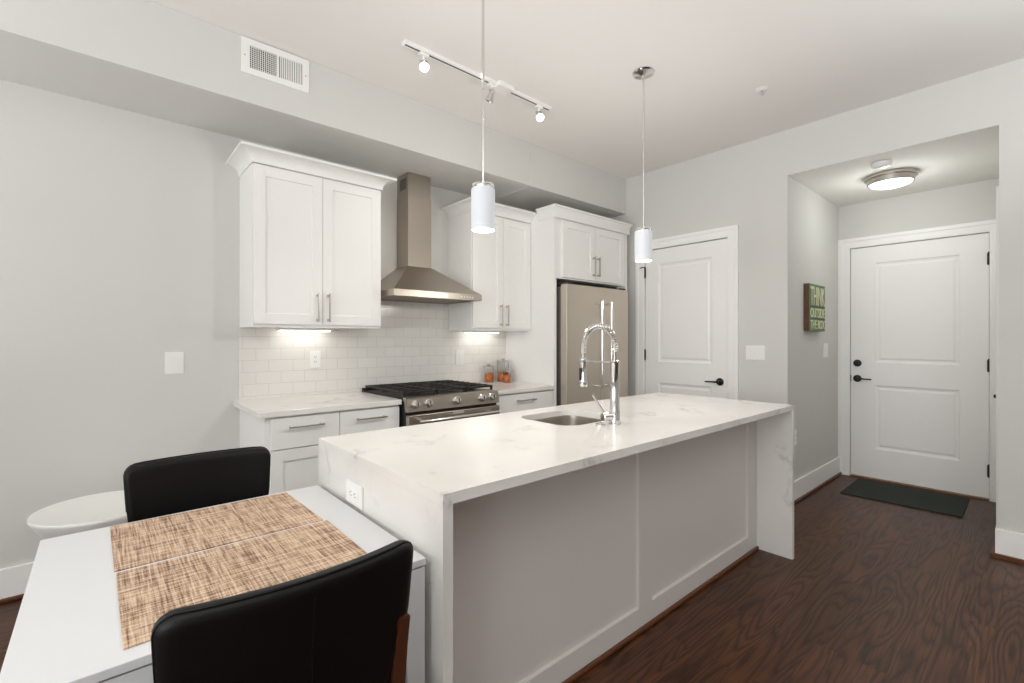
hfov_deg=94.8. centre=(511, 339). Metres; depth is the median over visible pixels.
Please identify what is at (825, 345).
light switch
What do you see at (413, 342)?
backsplash
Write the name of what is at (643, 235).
pendant light
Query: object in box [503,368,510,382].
glass jar
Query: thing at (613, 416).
kitchen faucet
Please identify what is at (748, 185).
wall
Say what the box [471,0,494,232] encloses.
pendant light
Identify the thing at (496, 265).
upper cabinet
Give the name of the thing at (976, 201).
wall
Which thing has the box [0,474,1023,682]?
floor
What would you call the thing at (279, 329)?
light
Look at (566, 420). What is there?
sink
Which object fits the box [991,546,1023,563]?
trim
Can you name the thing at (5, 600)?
trim
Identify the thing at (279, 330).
diffuser
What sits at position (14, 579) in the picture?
baseboard
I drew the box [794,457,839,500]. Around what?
baseboard
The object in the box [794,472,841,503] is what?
trim
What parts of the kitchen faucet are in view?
lever handle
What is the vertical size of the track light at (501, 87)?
0.137 m
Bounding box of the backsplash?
[239,301,505,399]
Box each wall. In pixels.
[0,79,536,568]
[610,58,1023,533]
[793,179,838,480]
[839,178,998,500]
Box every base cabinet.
[240,405,398,494]
[496,390,552,413]
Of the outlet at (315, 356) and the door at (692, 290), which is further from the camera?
the door at (692, 290)
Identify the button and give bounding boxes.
[595,422,605,425]
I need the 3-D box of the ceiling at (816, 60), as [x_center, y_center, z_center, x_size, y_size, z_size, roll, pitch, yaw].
[0.505,-1.680,-0.077,7.660,0.080,7.820,0,0,-41]
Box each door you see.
[636,224,738,399]
[838,219,995,501]
[993,186,998,523]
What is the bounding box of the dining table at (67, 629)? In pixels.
[0,485,425,682]
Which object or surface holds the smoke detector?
attached to the ceiling at (971, 156)
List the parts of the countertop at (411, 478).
waterfall panel, waterfall panel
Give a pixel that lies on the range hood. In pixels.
(413, 279)
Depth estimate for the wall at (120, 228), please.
2.59 m
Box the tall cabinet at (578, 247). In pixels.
[506,203,632,405]
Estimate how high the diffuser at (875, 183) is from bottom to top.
0.047 m
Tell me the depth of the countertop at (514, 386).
3.89 m
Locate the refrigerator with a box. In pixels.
[556,282,627,405]
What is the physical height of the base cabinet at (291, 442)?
0.877 m
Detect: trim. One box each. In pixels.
[0,594,23,603]
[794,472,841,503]
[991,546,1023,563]
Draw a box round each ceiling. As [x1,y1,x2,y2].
[149,0,1023,178]
[788,125,998,206]
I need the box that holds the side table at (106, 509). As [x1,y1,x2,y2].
[27,490,127,539]
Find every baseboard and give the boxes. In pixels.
[0,562,33,598]
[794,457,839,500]
[995,524,1023,559]
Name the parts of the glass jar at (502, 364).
lid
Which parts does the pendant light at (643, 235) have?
rod, lamp shade, rod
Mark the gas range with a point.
(424, 402)
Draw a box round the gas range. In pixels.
[362,380,499,426]
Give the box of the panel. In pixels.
[453,420,758,682]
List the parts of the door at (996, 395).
casing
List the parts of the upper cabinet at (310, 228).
door, crown moulding, handle, handle, door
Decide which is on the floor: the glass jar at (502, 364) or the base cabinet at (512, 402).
the base cabinet at (512, 402)
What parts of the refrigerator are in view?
door, handle, handle, door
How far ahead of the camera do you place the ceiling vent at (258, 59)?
2.64 m
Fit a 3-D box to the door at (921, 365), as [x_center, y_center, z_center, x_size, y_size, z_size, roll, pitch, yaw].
[3.555,0.172,4.160,0.134,2.257,1.123,0,0,-41]
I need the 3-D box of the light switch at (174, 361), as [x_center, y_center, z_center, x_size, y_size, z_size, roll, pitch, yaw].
[-2.000,0.140,2.788,0.092,0.130,0.009,0,0,-41]
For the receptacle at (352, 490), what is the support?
attached to the outlet at (354, 492)
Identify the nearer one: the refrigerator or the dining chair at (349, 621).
the dining chair at (349, 621)
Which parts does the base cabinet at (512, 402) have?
handle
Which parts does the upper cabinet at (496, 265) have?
door, crown moulding, door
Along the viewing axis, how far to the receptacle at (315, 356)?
3.31 m
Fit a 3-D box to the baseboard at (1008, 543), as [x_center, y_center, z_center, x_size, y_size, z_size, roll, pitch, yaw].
[4.391,1.218,1.192,0.116,0.165,4.423,0,0,-41]
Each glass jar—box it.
[484,364,493,382]
[497,358,508,381]
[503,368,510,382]
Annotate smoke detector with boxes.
[871,160,892,169]
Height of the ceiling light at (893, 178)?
0.092 m
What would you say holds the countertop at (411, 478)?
on the panel
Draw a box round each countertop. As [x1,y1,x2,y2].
[233,391,401,418]
[318,392,793,682]
[476,381,554,394]
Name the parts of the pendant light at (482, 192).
lamp shade, rod, rod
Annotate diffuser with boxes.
[279,330,329,331]
[869,177,913,189]
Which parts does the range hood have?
name plate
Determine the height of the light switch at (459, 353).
0.130 m
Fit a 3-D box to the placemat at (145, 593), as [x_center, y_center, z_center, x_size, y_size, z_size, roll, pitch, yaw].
[-0.636,0.558,1.148,0.497,0.003,0.370,0,0,-41]
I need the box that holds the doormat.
[840,478,969,517]
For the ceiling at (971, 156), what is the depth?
3.56 m
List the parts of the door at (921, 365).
lever handle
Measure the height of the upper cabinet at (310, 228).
1.039 m
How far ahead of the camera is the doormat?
3.84 m
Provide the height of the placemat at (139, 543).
0.003 m
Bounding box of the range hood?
[381,172,481,303]
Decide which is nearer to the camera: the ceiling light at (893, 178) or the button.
the button
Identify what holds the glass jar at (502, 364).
on the countertop at (514, 386)
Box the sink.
[534,415,601,425]
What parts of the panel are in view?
shoe moulding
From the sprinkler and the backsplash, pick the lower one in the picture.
the backsplash
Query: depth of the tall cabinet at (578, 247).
4.18 m
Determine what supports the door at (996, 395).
in the wall
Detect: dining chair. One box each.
[123,446,270,522]
[151,540,413,682]
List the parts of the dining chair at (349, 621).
leg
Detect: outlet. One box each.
[310,351,320,367]
[346,479,362,509]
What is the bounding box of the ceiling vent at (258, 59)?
[241,36,308,93]
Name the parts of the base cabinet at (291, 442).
door, drawer, handle, drawer, handle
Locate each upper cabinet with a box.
[225,141,396,328]
[440,197,536,330]
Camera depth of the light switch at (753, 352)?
3.86 m
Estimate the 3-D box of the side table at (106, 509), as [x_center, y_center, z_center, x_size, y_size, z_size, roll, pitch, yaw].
[-1.979,1.050,2.268,0.500,0.498,0.500,0,0,-41]
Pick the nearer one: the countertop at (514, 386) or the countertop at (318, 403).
the countertop at (318, 403)
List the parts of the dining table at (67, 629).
leg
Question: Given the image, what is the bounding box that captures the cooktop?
[362,388,488,400]
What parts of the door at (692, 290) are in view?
lever handle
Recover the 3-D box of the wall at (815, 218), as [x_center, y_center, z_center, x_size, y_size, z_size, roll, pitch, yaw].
[2.713,-0.034,4.238,1.340,2.667,0.100,0,0,-41]
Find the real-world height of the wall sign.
0.395 m
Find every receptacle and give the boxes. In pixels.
[313,354,317,363]
[349,487,356,500]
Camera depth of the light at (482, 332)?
4.20 m
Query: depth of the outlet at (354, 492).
1.58 m
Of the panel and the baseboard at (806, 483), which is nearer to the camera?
the panel
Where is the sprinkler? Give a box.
[756,86,767,95]
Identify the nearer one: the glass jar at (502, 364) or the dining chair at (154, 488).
the dining chair at (154, 488)
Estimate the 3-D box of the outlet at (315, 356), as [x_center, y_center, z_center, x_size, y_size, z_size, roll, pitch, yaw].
[-1.384,0.140,3.313,0.075,0.120,0.008,0,0,-41]
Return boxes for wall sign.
[804,283,824,330]
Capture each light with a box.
[275,328,332,331]
[402,39,551,121]
[463,331,500,333]
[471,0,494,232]
[632,66,654,261]
[864,168,918,189]
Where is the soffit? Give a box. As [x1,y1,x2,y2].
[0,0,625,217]
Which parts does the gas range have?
knob, knob, control panel, oven door, knob, oven handle, knob, knob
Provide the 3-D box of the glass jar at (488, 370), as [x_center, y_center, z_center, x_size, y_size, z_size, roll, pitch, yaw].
[-0.207,0.304,4.238,0.098,0.170,0.098,0,0,-41]
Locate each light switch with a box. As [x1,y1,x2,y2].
[165,352,183,373]
[456,350,463,364]
[746,345,764,359]
[823,343,827,357]
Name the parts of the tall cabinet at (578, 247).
panel, door, crown moulding, handle, door, panel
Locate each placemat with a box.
[110,492,322,571]
[116,520,366,649]
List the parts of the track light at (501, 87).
bulb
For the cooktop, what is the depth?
3.32 m
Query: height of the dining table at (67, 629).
0.740 m
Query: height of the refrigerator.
1.788 m
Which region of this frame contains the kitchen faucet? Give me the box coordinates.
[579,323,621,424]

